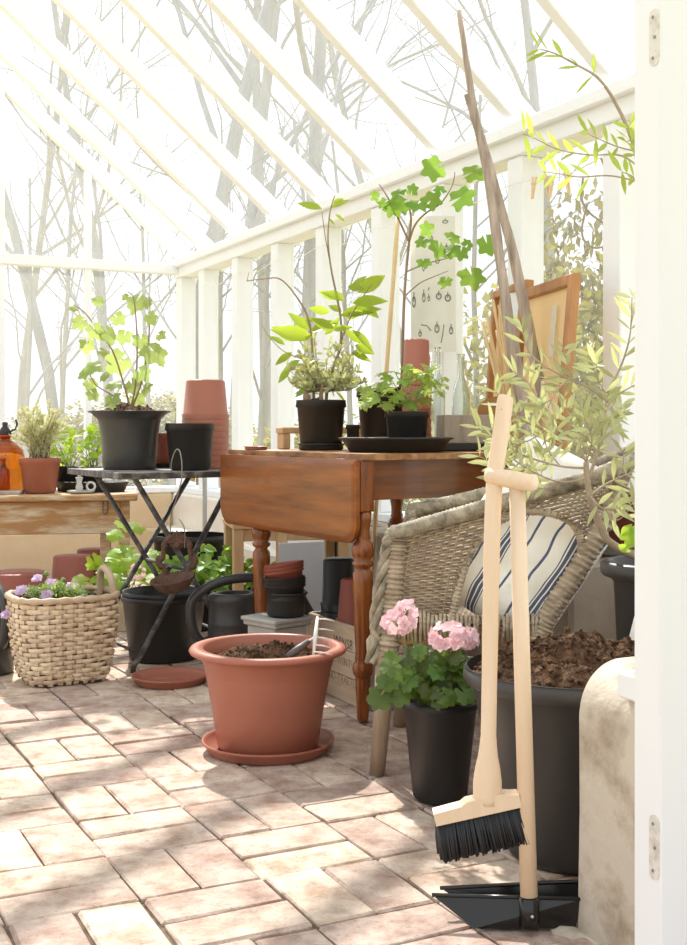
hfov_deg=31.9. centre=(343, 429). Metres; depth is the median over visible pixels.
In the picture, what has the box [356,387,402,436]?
pot
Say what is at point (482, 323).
cane
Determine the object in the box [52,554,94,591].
pot
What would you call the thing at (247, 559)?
strawberry
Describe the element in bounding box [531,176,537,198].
peg
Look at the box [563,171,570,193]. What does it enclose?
peg
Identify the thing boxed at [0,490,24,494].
wooden board
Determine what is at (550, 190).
peg
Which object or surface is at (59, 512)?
wooden bench
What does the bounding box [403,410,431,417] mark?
pot
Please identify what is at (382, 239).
trim
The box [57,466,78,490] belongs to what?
pot
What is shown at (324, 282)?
trim
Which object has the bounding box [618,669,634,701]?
trim
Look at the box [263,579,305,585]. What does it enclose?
pot
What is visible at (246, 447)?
saucer
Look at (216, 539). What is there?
tub
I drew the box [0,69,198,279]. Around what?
rafter
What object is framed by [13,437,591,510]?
ground
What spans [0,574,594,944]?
floor
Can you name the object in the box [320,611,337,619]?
pot
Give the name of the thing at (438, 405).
glass bottle
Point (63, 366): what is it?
bare tree
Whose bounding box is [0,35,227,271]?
rafter
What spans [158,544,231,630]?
strawberry
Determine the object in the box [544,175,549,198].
peg
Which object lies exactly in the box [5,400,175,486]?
bush
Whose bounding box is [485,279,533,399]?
picture frame
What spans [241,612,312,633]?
planter box
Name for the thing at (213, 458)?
pot
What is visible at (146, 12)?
roof rafter
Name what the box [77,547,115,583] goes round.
pot
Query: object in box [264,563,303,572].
terracotta pot
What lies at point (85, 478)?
pot
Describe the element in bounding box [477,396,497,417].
dry leaf
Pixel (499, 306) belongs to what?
cane
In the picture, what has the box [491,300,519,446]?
cane
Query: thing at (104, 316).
bare tree
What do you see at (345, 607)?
pot
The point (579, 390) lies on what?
bush
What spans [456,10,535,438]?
pole
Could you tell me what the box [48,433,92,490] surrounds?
seedling
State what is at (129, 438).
pot
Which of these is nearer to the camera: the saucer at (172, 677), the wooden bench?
the saucer at (172, 677)
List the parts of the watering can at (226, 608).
handle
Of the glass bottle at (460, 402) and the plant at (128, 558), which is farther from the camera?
the plant at (128, 558)
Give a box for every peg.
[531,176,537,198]
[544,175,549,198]
[548,175,554,197]
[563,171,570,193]
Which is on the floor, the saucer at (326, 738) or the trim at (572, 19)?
the saucer at (326, 738)
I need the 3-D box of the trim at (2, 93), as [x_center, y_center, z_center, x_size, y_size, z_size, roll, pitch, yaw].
[-1.975,-0.812,6.915,0.038,2.314,0.050,0,0,-26]
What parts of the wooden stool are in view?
leg, seat, leg, leg, rail, leg, leg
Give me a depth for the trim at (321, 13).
4.45 m
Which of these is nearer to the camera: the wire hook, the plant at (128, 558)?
the wire hook
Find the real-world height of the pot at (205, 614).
0.168 m
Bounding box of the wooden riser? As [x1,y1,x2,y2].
[276,427,360,448]
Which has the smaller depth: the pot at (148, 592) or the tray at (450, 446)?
the tray at (450, 446)
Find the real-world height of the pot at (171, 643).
0.230 m
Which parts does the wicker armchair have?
leg, wrapped post, leg, wrapped post, seat frame, woven seat, wrapped post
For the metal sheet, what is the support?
on the floor
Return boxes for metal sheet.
[279,542,323,634]
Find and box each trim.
[0,88,4,428]
[0,253,178,274]
[56,486,178,492]
[84,171,91,466]
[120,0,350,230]
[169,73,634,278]
[176,277,195,485]
[183,485,634,555]
[199,269,217,488]
[203,0,393,179]
[232,257,252,448]
[271,243,293,448]
[292,0,474,188]
[316,226,340,399]
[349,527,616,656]
[371,207,399,512]
[402,0,553,162]
[432,183,463,498]
[508,155,543,316]
[536,0,634,84]
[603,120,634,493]
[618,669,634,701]
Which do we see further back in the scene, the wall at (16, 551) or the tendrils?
the wall at (16, 551)
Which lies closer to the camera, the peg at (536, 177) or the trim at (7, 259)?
the peg at (536, 177)
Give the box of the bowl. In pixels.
[152,571,192,593]
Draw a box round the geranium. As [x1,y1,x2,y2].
[366,599,479,805]
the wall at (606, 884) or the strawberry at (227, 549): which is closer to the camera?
the wall at (606, 884)
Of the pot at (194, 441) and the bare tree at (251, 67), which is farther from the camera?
the bare tree at (251, 67)
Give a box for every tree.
[0,0,208,396]
[5,188,58,446]
[10,0,529,444]
[11,0,230,447]
[158,0,547,364]
[167,0,286,485]
[229,0,496,445]
[248,0,414,358]
[289,0,555,280]
[333,0,602,411]
[458,29,634,640]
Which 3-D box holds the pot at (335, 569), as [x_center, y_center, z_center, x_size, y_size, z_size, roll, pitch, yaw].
[-0.016,0.496,3.861,0.119,0.168,0.119,0,0,41]
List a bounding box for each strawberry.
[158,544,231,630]
[195,545,252,592]
[244,556,275,590]
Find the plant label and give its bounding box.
[629,616,634,639]
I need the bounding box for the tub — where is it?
[153,531,223,584]
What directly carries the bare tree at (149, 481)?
on the ground
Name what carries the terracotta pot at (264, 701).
on the saucer at (326, 738)
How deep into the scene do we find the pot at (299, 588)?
3.66 m
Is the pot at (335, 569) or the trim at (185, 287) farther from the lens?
the trim at (185, 287)
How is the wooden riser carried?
on the table at (330, 495)
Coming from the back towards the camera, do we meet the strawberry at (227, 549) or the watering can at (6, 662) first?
the strawberry at (227, 549)
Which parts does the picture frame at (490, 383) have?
rail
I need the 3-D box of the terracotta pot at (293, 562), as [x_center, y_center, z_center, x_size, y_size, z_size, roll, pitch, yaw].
[-0.184,0.439,3.718,0.125,0.076,0.126,0,0,21]
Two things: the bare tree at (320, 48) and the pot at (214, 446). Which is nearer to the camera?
the pot at (214, 446)
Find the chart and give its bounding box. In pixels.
[410,216,455,351]
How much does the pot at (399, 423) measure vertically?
0.116 m
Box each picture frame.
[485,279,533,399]
[507,273,580,449]
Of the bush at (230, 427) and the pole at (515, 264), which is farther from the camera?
the bush at (230, 427)
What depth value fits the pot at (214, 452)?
4.52 m
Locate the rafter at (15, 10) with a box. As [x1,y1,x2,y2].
[0,0,262,259]
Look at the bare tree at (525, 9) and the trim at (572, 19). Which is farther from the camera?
the bare tree at (525, 9)
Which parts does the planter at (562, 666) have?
planter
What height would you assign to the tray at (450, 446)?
0.024 m
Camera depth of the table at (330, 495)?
3.57 m
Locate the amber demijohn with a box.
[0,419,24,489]
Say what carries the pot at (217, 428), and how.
on the pot at (215, 434)
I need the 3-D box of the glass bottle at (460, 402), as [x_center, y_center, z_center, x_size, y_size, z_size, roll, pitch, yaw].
[0.394,-0.093,4.020,0.064,0.322,0.064,0,0,0]
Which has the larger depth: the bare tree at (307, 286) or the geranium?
the bare tree at (307, 286)
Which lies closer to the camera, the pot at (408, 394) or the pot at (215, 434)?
the pot at (408, 394)
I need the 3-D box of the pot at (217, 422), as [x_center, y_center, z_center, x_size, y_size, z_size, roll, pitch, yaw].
[-0.527,-0.091,4.585,0.181,0.153,0.181,0,0,-30]
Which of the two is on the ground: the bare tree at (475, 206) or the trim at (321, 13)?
the bare tree at (475, 206)
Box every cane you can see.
[370,216,399,571]
[480,322,511,435]
[485,318,517,451]
[488,335,501,392]
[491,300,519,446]
[495,330,505,392]
[497,305,520,446]
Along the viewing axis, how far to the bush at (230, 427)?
16.75 m
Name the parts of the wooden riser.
leg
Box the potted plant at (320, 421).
[247,195,388,449]
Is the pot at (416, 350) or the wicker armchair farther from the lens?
the pot at (416, 350)
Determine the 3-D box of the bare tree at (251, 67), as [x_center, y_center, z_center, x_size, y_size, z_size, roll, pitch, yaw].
[-0.757,-8.581,16.331,9.939,19.475,6.656,0,0,-8]
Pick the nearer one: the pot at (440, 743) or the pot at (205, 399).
the pot at (440, 743)
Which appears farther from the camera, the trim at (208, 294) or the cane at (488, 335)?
the trim at (208, 294)
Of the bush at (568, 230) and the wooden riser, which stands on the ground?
the bush at (568, 230)
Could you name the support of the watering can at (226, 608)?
on the floor
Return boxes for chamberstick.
[67,477,95,493]
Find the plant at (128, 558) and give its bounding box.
[71,520,166,630]
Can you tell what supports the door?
in the wall at (606, 884)
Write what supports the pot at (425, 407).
on the pot at (430, 412)
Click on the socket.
(529, 906)
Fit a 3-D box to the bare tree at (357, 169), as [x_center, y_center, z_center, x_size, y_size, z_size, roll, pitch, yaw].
[0.151,-8.080,25.514,9.422,18.458,6.316,0,0,-11]
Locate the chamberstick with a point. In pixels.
(79, 487)
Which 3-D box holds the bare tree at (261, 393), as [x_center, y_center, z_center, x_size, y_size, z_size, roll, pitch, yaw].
[-0.393,-1.574,11.991,3.134,5.554,2.992,0,0,1]
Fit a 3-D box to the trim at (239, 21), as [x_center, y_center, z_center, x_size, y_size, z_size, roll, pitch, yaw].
[-0.670,-1.867,4.643,2.170,1.868,0.050,0,0,-26]
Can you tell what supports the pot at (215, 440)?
on the pot at (214, 446)
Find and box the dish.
[150,530,197,593]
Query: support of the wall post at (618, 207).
attached to the wall at (379, 524)
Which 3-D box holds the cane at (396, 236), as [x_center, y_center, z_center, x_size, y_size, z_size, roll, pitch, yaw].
[0.142,0.003,4.486,0.018,1.657,0.317,0,0,26]
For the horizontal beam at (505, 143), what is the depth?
4.55 m
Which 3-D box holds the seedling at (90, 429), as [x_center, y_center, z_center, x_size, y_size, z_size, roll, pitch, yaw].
[-1.224,0.127,5.787,0.301,0.318,0.168,0,0,0]
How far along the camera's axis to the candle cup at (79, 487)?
5.55 m
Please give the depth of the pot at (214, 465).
4.51 m
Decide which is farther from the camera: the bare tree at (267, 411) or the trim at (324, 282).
the bare tree at (267, 411)
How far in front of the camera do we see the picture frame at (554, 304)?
3.68 m
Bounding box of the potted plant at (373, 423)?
[356,155,493,436]
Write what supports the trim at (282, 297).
attached to the wall at (188, 508)
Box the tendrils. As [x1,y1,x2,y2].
[580,158,602,248]
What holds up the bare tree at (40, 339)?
on the ground
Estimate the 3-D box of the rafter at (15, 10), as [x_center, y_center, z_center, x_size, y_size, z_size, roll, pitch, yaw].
[-1.397,-1.867,6.128,2.170,1.868,0.050,0,0,-26]
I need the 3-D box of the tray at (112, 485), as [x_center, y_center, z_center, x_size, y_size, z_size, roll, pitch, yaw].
[-1.198,0.270,5.740,0.350,0.050,0.213,0,0,0]
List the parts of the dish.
scroll frame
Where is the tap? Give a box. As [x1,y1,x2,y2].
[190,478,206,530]
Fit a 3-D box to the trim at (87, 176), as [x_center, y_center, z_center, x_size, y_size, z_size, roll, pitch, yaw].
[-1.521,-0.596,7.137,0.038,1.883,0.050,0,0,-26]
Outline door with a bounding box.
[635,0,686,944]
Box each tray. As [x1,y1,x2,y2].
[57,480,129,492]
[338,437,453,452]
[444,443,484,450]
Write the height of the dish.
0.211 m
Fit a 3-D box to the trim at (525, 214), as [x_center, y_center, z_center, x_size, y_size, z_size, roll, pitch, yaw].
[0.628,-0.295,4.137,0.095,1.280,0.086,0,0,-26]
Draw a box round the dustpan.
[432,468,580,929]
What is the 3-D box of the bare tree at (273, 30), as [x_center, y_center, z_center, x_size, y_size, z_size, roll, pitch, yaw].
[-1.237,-8.594,20.544,8.160,19.500,10.918,0,0,29]
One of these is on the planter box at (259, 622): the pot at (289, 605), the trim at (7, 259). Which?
the pot at (289, 605)
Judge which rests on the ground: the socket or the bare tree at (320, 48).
the bare tree at (320, 48)
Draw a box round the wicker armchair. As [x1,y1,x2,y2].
[364,441,634,776]
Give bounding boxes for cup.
[75,477,82,490]
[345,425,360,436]
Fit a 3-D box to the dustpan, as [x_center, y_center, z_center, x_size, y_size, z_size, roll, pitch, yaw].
[0.284,0.445,2.027,0.270,0.764,0.122,0,0,0]
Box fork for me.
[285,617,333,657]
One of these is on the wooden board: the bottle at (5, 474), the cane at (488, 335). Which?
the bottle at (5, 474)
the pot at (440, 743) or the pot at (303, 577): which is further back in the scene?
the pot at (303, 577)
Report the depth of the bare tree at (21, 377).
26.39 m
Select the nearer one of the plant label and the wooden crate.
the plant label
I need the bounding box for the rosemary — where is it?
[9,399,71,493]
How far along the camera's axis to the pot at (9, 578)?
5.08 m
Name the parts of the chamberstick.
dish, ring handle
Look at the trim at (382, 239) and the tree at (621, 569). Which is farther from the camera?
the trim at (382, 239)
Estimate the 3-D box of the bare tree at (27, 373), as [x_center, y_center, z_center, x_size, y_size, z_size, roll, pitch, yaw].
[-2.776,-1.069,10.836,2.394,4.444,2.507,0,0,6]
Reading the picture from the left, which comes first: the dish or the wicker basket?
the wicker basket
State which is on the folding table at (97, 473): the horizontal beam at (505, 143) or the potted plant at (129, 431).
the potted plant at (129, 431)
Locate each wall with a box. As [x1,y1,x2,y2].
[0,492,171,573]
[160,492,323,567]
[335,520,611,557]
[550,656,634,944]
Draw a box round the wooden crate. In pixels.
[308,611,431,710]
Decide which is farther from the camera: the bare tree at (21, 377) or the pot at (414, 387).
the bare tree at (21, 377)
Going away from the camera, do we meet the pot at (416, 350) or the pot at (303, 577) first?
the pot at (303, 577)
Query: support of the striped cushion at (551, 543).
on the wicker armchair
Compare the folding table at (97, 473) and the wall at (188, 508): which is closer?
the folding table at (97, 473)
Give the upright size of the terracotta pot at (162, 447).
0.123 m
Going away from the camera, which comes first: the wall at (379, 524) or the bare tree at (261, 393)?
the wall at (379, 524)
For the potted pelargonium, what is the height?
0.268 m
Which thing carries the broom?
hanging from the dustpan
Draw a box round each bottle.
[0,459,10,490]
[430,347,444,436]
[451,354,470,414]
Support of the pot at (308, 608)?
on the wooden crate
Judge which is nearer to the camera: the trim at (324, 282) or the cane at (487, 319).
the cane at (487, 319)
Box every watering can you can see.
[0,582,13,675]
[185,573,307,642]
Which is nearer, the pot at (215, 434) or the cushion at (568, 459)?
the cushion at (568, 459)
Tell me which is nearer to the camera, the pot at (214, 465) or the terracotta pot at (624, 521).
the terracotta pot at (624, 521)
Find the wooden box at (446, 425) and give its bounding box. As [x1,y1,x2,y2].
[436,415,493,442]
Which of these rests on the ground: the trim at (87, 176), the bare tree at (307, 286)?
the bare tree at (307, 286)
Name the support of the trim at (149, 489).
on the wall at (16, 551)
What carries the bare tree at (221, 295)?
on the ground
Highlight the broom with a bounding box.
[432,394,528,863]
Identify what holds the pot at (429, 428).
on the pot
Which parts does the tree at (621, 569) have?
pot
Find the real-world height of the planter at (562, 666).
0.446 m
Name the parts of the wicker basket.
handle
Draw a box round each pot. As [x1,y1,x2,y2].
[0,569,46,596]
[19,457,60,493]
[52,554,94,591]
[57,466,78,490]
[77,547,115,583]
[81,467,101,481]
[87,410,170,469]
[121,594,206,663]
[122,585,195,599]
[156,433,168,462]
[165,423,214,469]
[182,379,228,419]
[182,420,228,425]
[189,633,346,754]
[201,592,210,630]
[210,462,219,468]
[211,456,219,461]
[212,444,228,449]
[212,450,228,455]
[213,426,228,431]
[213,432,228,437]
[213,438,228,443]
[263,574,305,582]
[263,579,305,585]
[263,583,305,599]
[264,560,303,568]
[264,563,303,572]
[264,567,303,578]
[267,591,305,617]
[296,400,345,443]
[305,595,313,614]
[320,557,353,612]
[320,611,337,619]
[336,577,353,625]
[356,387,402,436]
[384,411,429,436]
[401,385,425,392]
[402,338,429,385]
[402,401,431,409]
[402,698,477,805]
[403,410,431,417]
[405,393,431,400]
[427,426,431,433]
[608,494,634,546]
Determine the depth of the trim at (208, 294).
7.00 m
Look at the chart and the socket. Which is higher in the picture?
the chart
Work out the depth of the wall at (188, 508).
6.90 m
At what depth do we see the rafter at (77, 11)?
5.77 m
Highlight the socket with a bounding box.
[519,896,539,929]
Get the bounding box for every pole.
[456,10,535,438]
[464,94,543,408]
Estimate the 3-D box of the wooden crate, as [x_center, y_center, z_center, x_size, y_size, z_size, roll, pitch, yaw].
[0.094,0.710,3.773,0.271,0.240,0.415,0,0,-26]
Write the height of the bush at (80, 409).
1.610 m
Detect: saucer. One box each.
[131,666,205,688]
[156,463,168,467]
[201,728,333,765]
[244,446,267,449]
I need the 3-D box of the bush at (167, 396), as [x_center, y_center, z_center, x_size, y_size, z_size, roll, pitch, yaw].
[-2.767,0.095,22.086,2.939,1.846,3.247,0,0,-36]
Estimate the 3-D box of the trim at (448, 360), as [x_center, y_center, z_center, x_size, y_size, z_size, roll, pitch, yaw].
[0.399,-0.295,4.603,0.095,1.280,0.086,0,0,-26]
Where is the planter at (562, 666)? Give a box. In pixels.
[463,626,634,875]
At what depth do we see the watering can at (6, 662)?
4.04 m
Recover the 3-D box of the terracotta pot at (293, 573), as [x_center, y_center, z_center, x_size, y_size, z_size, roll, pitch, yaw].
[-0.184,0.460,3.718,0.125,0.076,0.126,0,0,21]
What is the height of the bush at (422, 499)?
1.441 m
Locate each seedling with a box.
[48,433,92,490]
[61,424,101,481]
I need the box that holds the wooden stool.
[223,518,348,589]
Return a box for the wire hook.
[170,449,185,547]
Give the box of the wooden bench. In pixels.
[0,490,137,587]
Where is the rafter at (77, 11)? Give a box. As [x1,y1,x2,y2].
[52,0,303,246]
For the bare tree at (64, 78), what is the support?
on the ground
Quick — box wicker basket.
[0,564,120,686]
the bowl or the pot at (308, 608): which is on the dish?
the bowl
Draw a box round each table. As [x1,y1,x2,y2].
[67,467,220,672]
[220,448,511,722]
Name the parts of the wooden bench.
ring pull, leg, leg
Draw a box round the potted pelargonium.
[355,363,449,436]
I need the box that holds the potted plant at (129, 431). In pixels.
[68,292,170,469]
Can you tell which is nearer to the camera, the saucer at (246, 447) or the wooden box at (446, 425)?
the wooden box at (446, 425)
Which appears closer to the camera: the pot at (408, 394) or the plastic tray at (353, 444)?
the plastic tray at (353, 444)
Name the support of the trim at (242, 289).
attached to the wall at (188, 508)
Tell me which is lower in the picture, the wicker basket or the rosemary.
the wicker basket
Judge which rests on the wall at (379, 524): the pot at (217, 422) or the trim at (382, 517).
the trim at (382, 517)
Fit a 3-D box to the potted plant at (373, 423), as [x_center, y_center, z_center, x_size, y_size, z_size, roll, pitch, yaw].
[0.282,-0.437,4.083,0.490,1.004,0.243,0,0,10]
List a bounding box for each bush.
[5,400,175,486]
[20,392,266,485]
[145,389,268,482]
[157,412,298,484]
[253,410,424,500]
[342,394,484,511]
[400,243,602,460]
[477,177,602,459]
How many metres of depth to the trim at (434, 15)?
4.02 m
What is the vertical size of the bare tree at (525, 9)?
17.727 m
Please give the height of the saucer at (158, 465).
0.018 m
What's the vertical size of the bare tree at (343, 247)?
5.332 m
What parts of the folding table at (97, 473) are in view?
leg, leg, leg, leg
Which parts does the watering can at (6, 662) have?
handle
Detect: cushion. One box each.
[445,487,607,629]
[510,435,604,521]
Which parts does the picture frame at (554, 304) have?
rail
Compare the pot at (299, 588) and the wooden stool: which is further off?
the wooden stool
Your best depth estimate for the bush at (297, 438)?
14.90 m
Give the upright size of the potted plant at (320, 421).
0.861 m
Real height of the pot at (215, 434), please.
0.153 m
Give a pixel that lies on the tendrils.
(601, 159)
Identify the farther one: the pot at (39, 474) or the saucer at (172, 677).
the pot at (39, 474)

